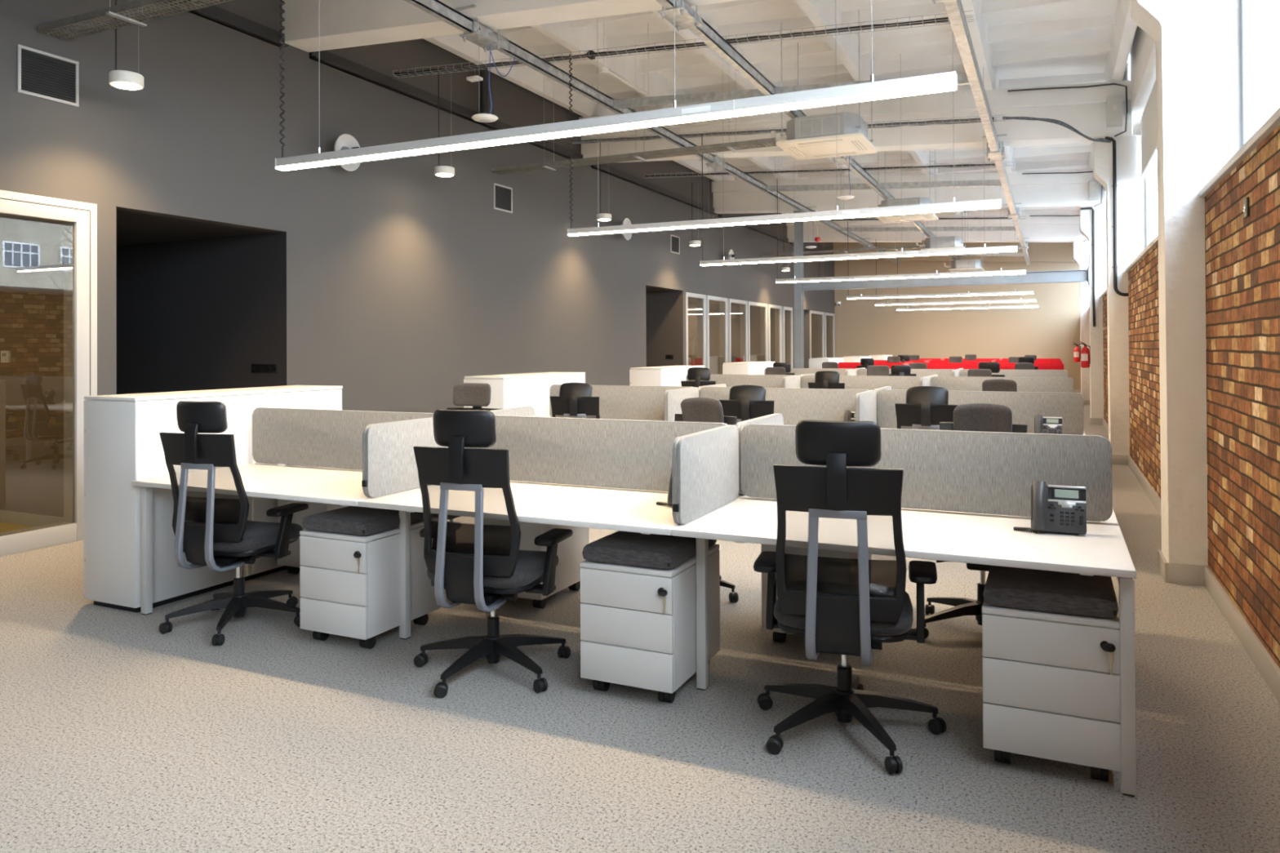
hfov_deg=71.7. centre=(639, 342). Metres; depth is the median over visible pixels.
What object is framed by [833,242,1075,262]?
ceiling beam
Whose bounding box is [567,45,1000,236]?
linear pendant light
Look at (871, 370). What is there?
office chair
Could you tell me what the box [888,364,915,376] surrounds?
office chair
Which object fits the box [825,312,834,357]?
window
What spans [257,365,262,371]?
outlet
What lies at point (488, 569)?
office chair
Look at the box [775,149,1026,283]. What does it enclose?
linear pendant light
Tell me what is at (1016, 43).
ceiling
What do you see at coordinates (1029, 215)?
cable
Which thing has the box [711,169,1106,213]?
ceiling beam
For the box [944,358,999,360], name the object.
screen
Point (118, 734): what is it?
floor
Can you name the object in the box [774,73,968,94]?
channel
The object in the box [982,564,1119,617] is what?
seat cushion
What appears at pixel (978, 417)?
office chair
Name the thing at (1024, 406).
screen
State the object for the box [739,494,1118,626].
desk
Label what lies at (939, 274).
diffuser
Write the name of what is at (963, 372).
screen
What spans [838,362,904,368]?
screen
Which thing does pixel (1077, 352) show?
fire extinguisher
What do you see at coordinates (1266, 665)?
baseboard
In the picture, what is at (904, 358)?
office chair
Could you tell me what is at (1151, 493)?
baseboard
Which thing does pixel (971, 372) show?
office chair
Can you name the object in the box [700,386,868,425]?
screen
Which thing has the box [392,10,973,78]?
basket tray
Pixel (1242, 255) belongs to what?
wall
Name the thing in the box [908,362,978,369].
screen
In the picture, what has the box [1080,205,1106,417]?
pier
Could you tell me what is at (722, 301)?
window
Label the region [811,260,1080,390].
wall
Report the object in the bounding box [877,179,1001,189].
channel
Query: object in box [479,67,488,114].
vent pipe
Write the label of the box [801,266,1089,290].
steel beam
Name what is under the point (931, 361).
screen
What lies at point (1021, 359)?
office chair
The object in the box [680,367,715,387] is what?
office chair
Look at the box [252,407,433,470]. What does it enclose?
screen
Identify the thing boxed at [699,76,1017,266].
linear pendant light
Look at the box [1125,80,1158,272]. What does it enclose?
window
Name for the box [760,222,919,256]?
cable tray
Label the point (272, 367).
outlet
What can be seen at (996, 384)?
office chair
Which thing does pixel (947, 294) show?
diffuser
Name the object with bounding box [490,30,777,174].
cable tray
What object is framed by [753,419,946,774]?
office chair
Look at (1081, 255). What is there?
pier
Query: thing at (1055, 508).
desk phone
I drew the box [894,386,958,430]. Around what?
office chair
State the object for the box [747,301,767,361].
window
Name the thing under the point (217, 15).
cable tray
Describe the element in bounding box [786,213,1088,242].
ceiling beam
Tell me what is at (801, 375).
screen
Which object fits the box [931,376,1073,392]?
screen
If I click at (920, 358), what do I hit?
screen
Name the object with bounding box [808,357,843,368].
storage cabinet
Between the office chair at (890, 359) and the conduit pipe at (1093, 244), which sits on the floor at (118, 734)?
the office chair at (890, 359)
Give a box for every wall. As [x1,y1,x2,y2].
[0,0,835,413]
[0,209,275,517]
[645,286,676,366]
[688,297,740,374]
[730,305,804,368]
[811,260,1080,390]
[1102,124,1279,667]
[1104,26,1155,191]
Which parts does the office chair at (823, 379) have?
frame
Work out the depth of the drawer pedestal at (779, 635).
4.29 m
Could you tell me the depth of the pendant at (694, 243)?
16.93 m
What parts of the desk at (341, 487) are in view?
leg, leg frame, leg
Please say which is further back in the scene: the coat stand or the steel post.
the coat stand
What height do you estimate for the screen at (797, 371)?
0.355 m
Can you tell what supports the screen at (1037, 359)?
attached to the desk
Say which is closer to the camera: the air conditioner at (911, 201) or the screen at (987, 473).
the screen at (987, 473)
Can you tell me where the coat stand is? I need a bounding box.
[688,335,696,365]
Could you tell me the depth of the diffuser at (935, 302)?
23.02 m
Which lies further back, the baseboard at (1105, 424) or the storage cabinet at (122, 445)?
the baseboard at (1105, 424)
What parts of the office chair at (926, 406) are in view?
frame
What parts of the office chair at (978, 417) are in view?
frame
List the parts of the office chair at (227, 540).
bracket arm, frame, bracket arm, seat, armrest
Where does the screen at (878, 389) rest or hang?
on the desk
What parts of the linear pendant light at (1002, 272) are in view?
power cord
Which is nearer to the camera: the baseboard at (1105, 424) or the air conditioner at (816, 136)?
the air conditioner at (816, 136)
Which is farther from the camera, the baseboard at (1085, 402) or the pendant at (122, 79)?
the baseboard at (1085, 402)
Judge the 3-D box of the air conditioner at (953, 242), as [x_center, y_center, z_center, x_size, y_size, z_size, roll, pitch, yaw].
[7.099,-2.838,20.920,1.113,1.390,0.950,0,0,25]
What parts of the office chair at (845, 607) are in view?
armrest, bracket arm, frame, seat, bracket arm, armrest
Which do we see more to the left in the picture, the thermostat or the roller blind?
the thermostat
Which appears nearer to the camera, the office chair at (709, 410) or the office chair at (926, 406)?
the office chair at (709, 410)
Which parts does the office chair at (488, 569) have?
bracket arm, frame, bracket arm, seat, armrest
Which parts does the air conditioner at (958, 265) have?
panel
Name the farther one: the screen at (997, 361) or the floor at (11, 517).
the screen at (997, 361)
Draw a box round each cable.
[488,47,515,76]
[1007,83,1128,137]
[1022,171,1102,206]
[1029,215,1088,241]
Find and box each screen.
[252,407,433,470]
[361,417,448,497]
[464,415,727,491]
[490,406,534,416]
[549,384,691,421]
[663,386,698,421]
[671,424,738,524]
[685,373,795,387]
[697,383,726,397]
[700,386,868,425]
[736,413,783,495]
[740,423,1112,521]
[764,368,852,375]
[782,375,800,388]
[799,373,814,388]
[800,375,924,390]
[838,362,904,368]
[844,368,857,375]
[854,390,876,423]
[857,368,954,377]
[874,360,925,362]
[874,386,891,423]
[877,389,1084,435]
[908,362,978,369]
[919,358,940,359]
[919,376,930,386]
[928,360,991,362]
[928,374,937,386]
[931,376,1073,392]
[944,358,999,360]
[951,368,959,376]
[959,368,1068,377]
[995,360,1062,363]
[999,362,1063,369]
[1002,358,1061,360]
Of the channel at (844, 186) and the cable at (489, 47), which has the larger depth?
the channel at (844, 186)
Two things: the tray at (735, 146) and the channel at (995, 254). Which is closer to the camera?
the tray at (735, 146)
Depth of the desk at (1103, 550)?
3.23 m
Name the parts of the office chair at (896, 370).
frame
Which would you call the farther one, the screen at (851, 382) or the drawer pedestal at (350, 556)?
the screen at (851, 382)
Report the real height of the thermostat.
0.100 m
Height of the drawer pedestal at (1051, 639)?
0.630 m
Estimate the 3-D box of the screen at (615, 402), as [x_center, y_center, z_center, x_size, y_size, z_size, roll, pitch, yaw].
[-0.191,0.593,8.466,1.545,0.355,0.050,0,0,25]
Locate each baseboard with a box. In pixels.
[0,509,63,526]
[1083,400,1089,404]
[1088,416,1102,424]
[1102,417,1108,433]
[1111,453,1128,464]
[1128,454,1160,515]
[1157,549,1207,586]
[1204,565,1279,704]
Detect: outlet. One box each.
[252,364,256,371]
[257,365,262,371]
[264,365,268,371]
[270,365,274,371]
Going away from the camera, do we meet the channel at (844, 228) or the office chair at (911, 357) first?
the channel at (844, 228)
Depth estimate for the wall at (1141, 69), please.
9.88 m
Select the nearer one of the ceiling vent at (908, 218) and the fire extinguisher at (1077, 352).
the ceiling vent at (908, 218)
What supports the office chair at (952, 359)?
on the floor at (118, 734)
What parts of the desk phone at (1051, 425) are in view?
trim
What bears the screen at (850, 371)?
on the desk
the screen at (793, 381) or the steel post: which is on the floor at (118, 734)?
the steel post
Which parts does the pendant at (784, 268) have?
lamp shade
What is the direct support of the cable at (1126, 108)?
attached to the wall at (1141, 69)
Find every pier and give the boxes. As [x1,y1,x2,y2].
[1073,240,1089,399]
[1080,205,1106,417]
[1093,135,1146,454]
[1130,0,1241,565]
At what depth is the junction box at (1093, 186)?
16.15 m
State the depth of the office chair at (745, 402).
6.95 m
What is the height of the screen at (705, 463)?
0.348 m
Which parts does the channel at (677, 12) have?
splice plate, threaded rod, threaded rod, splice plate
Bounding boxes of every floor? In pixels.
[0,404,1279,852]
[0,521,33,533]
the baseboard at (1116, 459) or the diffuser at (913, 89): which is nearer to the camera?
the diffuser at (913, 89)
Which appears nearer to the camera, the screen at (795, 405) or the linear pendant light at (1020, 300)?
the screen at (795, 405)
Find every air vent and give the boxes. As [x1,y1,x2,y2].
[17,44,79,106]
[493,182,512,213]
[670,234,679,254]
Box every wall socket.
[251,364,276,373]
[665,355,673,359]
[1243,196,1249,217]
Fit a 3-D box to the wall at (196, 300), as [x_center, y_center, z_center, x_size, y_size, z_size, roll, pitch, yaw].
[-5.657,0.132,8.692,3.800,2.800,1.920,0,0,25]
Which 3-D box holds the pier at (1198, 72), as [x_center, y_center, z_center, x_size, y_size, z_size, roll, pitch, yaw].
[3.453,-0.544,5.537,0.630,4.031,0.350,0,0,25]
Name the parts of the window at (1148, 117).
sill, pane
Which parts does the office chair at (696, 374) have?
frame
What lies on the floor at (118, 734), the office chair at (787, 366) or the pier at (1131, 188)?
the office chair at (787, 366)
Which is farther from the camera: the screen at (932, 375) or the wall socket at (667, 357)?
the wall socket at (667, 357)
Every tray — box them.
[37,0,235,40]
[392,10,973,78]
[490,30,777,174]
[490,137,777,174]
[570,114,1111,144]
[644,160,1013,177]
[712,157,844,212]
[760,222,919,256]
[760,245,919,256]
[806,216,1025,221]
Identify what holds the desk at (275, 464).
on the floor at (118, 734)
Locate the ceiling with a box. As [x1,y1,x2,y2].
[422,0,1137,215]
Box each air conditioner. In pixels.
[770,9,877,159]
[869,151,938,223]
[915,210,965,250]
[943,259,985,272]
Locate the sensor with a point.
(473, 78)
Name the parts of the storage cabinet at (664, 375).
door, panel, panel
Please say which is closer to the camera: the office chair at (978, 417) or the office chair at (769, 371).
the office chair at (978, 417)
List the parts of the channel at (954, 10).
splice plate, splice plate, threaded rod, splice plate, splice plate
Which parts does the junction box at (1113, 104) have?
knob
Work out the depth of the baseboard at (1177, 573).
5.39 m
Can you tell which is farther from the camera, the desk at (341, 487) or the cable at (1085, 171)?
the cable at (1085, 171)
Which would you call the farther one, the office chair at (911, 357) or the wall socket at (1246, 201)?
the office chair at (911, 357)
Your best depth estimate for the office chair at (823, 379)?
10.30 m
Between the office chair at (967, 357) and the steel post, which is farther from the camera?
the office chair at (967, 357)
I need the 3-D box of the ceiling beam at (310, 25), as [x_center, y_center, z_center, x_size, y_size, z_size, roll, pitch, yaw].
[0.070,-3.052,7.124,7.650,1.081,0.490,0,0,25]
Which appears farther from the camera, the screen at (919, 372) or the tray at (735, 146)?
the screen at (919, 372)
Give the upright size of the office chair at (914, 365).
1.172 m
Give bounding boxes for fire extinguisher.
[1072,342,1080,362]
[1079,341,1090,368]
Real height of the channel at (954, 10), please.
0.245 m
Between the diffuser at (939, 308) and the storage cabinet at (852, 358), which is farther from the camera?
the diffuser at (939, 308)
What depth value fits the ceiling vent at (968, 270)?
26.27 m
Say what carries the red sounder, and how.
hanging from the ceiling
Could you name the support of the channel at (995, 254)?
attached to the channel at (677, 12)
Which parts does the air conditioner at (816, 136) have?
hanger rod, hanger rod, panel, hanger rod, hanger rod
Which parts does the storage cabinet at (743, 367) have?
panel, panel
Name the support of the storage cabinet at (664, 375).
on the floor at (118, 734)
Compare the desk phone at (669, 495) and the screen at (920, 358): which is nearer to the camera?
the desk phone at (669, 495)
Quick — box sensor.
[466,68,483,82]
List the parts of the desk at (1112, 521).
leg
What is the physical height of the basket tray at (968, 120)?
0.588 m
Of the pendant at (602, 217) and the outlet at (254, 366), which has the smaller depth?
the outlet at (254, 366)
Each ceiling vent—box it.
[799,142,855,155]
[889,215,924,221]
[956,269,976,271]
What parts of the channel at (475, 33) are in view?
threaded rod, splice plate, threaded rod, splice plate, splice plate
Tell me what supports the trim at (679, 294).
attached to the wall at (660, 304)
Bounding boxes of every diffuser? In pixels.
[276,83,955,170]
[568,205,999,235]
[700,249,1016,266]
[776,272,1025,283]
[851,293,1032,298]
[879,301,1035,305]
[902,306,1038,310]
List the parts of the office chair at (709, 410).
frame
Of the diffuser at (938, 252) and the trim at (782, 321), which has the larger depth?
the trim at (782, 321)
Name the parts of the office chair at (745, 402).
frame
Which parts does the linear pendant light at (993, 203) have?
power cord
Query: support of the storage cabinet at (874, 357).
on the floor at (118, 734)
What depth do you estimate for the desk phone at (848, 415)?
7.27 m
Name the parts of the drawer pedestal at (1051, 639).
drawer, drawer, drawer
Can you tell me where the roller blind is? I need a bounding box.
[1140,80,1156,177]
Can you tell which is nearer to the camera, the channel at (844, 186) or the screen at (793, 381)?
the screen at (793, 381)
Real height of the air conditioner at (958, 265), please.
1.390 m
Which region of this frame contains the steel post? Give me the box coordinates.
[793,210,804,368]
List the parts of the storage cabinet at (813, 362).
panel, panel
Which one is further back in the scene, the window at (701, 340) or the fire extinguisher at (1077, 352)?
the fire extinguisher at (1077, 352)
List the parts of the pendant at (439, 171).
power cord, lamp shade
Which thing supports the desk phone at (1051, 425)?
on the desk
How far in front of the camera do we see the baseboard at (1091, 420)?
16.26 m
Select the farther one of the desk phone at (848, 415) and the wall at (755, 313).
the wall at (755, 313)
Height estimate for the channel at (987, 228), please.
0.205 m
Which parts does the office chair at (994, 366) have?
frame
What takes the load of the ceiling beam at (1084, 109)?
attached to the wall at (1141, 69)
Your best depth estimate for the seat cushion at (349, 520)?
4.35 m
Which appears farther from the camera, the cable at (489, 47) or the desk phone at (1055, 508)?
the cable at (489, 47)
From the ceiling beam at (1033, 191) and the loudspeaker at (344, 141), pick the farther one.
the ceiling beam at (1033, 191)
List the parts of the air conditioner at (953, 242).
panel, hanger rod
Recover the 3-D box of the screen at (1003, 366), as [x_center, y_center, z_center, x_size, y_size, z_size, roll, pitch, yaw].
[8.191,0.621,18.902,1.546,0.355,0.050,0,0,25]
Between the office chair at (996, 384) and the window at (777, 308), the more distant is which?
the window at (777, 308)
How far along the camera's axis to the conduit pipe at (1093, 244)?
16.26 m
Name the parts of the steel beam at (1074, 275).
plate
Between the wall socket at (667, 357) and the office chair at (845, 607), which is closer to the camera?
the office chair at (845, 607)
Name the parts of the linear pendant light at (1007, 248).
power cord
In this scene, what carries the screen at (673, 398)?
on the desk
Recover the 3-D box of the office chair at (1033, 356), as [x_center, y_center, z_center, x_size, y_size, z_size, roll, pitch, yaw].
[10.106,0.942,22.923,0.724,1.215,0.688,0,0,25]
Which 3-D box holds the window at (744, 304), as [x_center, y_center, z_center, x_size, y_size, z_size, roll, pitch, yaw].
[2.273,0.286,21.021,0.162,2.575,1.310,0,0,25]
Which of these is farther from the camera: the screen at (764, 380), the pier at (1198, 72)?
the screen at (764, 380)
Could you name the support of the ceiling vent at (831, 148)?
in the air conditioner at (816, 136)
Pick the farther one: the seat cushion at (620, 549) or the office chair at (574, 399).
the office chair at (574, 399)
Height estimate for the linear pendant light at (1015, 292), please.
2.623 m
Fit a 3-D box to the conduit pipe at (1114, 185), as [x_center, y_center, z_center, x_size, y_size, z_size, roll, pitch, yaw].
[5.838,-1.541,10.845,0.255,1.968,0.088,0,0,25]
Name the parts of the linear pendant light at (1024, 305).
power cord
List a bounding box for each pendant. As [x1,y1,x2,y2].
[108,0,144,90]
[434,72,454,177]
[596,142,611,221]
[688,182,701,246]
[781,251,790,271]
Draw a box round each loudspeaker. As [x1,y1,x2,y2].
[333,133,360,171]
[621,217,631,239]
[724,248,734,266]
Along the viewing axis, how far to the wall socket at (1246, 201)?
4.16 m
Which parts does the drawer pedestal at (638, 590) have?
drawer, drawer, drawer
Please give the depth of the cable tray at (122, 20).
6.24 m
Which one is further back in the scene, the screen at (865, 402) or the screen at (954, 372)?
the screen at (954, 372)
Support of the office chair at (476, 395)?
on the floor at (118, 734)
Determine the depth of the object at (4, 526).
7.25 m
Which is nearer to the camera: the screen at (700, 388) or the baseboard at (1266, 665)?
the baseboard at (1266, 665)
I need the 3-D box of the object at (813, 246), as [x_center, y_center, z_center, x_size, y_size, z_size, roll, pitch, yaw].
[3.513,-2.339,18.209,0.236,0.830,0.236,0,0,25]
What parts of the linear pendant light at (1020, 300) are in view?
power cord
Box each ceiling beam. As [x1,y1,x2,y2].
[282,0,741,52]
[578,80,1132,163]
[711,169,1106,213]
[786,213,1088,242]
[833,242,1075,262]
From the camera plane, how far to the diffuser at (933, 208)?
7.79 m
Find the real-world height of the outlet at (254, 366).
0.060 m
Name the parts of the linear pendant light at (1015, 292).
power cord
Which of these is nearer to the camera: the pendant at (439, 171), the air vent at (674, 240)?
the pendant at (439, 171)
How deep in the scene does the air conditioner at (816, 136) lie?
9.76 m
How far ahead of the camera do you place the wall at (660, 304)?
18.06 m
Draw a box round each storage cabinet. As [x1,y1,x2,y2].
[83,385,342,612]
[463,372,585,417]
[629,365,704,386]
[722,361,775,374]
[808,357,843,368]
[843,355,871,362]
[869,355,892,359]
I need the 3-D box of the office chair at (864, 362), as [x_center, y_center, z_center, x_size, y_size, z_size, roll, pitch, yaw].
[5.076,0.955,19.660,0.699,1.194,0.713,0,0,25]
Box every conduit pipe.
[1080,207,1095,326]
[1105,136,1128,296]
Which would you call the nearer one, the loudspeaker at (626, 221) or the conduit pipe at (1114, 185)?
the conduit pipe at (1114, 185)
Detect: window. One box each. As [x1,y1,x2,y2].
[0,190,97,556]
[685,292,706,368]
[706,295,727,374]
[728,298,747,362]
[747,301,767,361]
[768,304,781,362]
[782,306,792,368]
[809,310,823,358]
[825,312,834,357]
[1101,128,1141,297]
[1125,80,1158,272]
[1199,0,1279,197]
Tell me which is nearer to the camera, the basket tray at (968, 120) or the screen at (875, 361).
the basket tray at (968, 120)
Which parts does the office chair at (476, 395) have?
frame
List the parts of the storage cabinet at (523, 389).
panel, panel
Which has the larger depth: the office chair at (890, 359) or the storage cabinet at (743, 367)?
the office chair at (890, 359)
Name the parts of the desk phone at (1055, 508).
cord, trim, trim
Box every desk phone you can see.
[656,470,672,506]
[843,409,854,421]
[1013,480,1086,535]
[1034,414,1062,434]
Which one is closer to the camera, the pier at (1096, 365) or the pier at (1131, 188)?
the pier at (1131, 188)
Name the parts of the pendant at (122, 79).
power cord, lamp shade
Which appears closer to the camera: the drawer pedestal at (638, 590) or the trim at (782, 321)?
the drawer pedestal at (638, 590)
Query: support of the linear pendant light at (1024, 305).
hanging from the ceiling
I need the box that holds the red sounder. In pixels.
[814,220,820,241]
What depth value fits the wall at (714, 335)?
25.43 m
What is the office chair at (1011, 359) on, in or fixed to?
on the floor at (118, 734)
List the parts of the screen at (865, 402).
panel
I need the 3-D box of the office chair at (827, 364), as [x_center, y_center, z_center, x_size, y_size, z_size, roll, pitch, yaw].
[3.310,0.944,15.669,0.701,1.182,0.707,0,0,25]
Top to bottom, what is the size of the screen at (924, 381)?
0.348 m
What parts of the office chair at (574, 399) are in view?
frame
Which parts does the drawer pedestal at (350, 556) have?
drawer, drawer, drawer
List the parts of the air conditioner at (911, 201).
hanger rod, hanger rod, panel, hanger rod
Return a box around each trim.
[115,206,286,394]
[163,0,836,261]
[675,290,683,365]
[702,295,825,368]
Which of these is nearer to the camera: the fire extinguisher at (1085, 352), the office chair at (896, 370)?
the office chair at (896, 370)
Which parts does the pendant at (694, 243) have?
power cord, lamp shade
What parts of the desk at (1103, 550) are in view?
leg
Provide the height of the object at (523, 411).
0.348 m
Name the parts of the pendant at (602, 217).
power cord, lamp shade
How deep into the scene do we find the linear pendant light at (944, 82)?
4.39 m
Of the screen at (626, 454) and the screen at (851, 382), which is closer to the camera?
the screen at (626, 454)
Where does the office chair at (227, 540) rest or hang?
on the floor at (118, 734)
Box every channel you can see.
[404,0,899,263]
[613,88,764,109]
[655,0,959,260]
[766,183,872,191]
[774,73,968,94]
[840,226,920,231]
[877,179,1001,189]
[924,226,1016,231]
[931,0,1030,265]
[951,252,1024,256]
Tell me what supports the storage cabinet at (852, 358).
on the floor at (118, 734)
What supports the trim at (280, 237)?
attached to the wall at (406, 282)
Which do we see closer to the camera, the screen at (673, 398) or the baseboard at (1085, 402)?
the screen at (673, 398)
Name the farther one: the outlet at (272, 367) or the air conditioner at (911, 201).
the air conditioner at (911, 201)
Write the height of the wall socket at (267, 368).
0.081 m
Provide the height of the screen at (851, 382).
0.355 m
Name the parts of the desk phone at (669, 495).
cord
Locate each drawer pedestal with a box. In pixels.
[277,498,347,573]
[299,506,439,648]
[483,518,589,608]
[579,530,719,702]
[762,543,871,642]
[982,564,1120,781]
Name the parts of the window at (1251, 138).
sill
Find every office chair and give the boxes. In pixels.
[159,400,308,645]
[413,408,573,697]
[433,382,500,552]
[550,382,599,418]
[674,397,738,602]
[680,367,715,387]
[719,385,774,425]
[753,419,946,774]
[765,367,785,374]
[773,362,795,374]
[808,370,844,389]
[822,361,838,368]
[856,358,874,368]
[866,365,888,375]
[887,356,900,362]
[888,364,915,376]
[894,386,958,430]
[897,355,909,362]
[909,355,919,359]
[909,362,927,368]
[915,403,1027,638]
[949,356,962,362]
[964,354,976,359]
[967,368,991,377]
[978,361,1004,377]
[982,378,1017,391]
[1008,356,1019,363]
[1014,362,1034,369]
[1018,356,1038,369]
[1024,355,1036,360]
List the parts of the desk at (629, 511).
leg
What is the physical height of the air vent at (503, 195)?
0.345 m
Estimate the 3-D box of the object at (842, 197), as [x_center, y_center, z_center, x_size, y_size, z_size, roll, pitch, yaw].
[2.822,-2.321,12.154,0.236,0.724,0.236,0,0,25]
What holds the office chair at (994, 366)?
on the floor at (118, 734)
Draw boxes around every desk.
[131,463,410,639]
[255,462,362,471]
[357,482,708,690]
[510,480,742,498]
[671,498,1136,796]
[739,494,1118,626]
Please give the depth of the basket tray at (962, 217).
18.97 m
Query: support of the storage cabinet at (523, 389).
on the floor at (118, 734)
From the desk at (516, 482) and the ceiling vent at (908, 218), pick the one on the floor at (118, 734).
the desk at (516, 482)
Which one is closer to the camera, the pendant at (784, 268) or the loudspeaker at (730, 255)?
the loudspeaker at (730, 255)
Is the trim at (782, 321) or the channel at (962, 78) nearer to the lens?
the channel at (962, 78)
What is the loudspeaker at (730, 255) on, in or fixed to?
attached to the wall at (406, 282)
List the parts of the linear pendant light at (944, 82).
power cord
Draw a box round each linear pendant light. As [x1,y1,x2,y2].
[275,0,957,171]
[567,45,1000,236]
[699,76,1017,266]
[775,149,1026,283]
[846,217,1033,298]
[875,244,1035,305]
[896,242,1038,310]
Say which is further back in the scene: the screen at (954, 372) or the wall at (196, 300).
the screen at (954, 372)
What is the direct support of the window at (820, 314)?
in the wall at (406, 282)
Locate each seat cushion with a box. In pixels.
[302,506,435,535]
[582,530,716,568]
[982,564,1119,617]
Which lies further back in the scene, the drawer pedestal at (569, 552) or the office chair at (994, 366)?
the office chair at (994, 366)
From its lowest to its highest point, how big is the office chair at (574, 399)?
1.154 m
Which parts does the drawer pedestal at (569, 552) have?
drawer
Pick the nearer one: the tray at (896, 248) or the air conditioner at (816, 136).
the air conditioner at (816, 136)
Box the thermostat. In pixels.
[0,351,10,362]
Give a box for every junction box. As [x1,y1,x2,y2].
[1088,180,1099,200]
[1106,96,1123,127]
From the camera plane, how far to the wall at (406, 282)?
9.72 m
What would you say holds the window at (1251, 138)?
in the wall at (1242, 255)
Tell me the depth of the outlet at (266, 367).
8.71 m
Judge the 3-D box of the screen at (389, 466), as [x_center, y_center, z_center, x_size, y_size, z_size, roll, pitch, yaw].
[-1.152,0.570,4.516,0.036,0.348,0.732,0,0,25]
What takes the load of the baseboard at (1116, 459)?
attached to the wall at (1242, 255)
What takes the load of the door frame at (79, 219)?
in the wall at (406, 282)
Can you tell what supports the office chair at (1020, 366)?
on the floor at (118, 734)
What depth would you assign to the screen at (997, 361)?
22.03 m
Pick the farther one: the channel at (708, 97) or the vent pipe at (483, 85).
the vent pipe at (483, 85)
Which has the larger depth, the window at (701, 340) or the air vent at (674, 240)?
the window at (701, 340)
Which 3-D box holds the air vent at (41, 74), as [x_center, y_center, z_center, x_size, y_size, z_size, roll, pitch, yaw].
[-4.389,-1.972,6.579,0.012,0.345,0.440,0,0,25]
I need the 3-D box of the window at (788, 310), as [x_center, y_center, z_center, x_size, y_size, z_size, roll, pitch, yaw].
[4.106,0.302,24.955,0.162,2.575,0.890,0,0,25]
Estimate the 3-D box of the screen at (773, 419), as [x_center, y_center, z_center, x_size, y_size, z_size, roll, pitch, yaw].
[0.624,0.562,4.551,0.036,0.348,0.732,0,0,25]
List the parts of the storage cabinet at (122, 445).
door, panel, panel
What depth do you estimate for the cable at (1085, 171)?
16.41 m
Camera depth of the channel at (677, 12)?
8.07 m
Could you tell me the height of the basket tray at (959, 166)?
0.382 m
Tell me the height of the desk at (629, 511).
0.740 m
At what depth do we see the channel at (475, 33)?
8.97 m

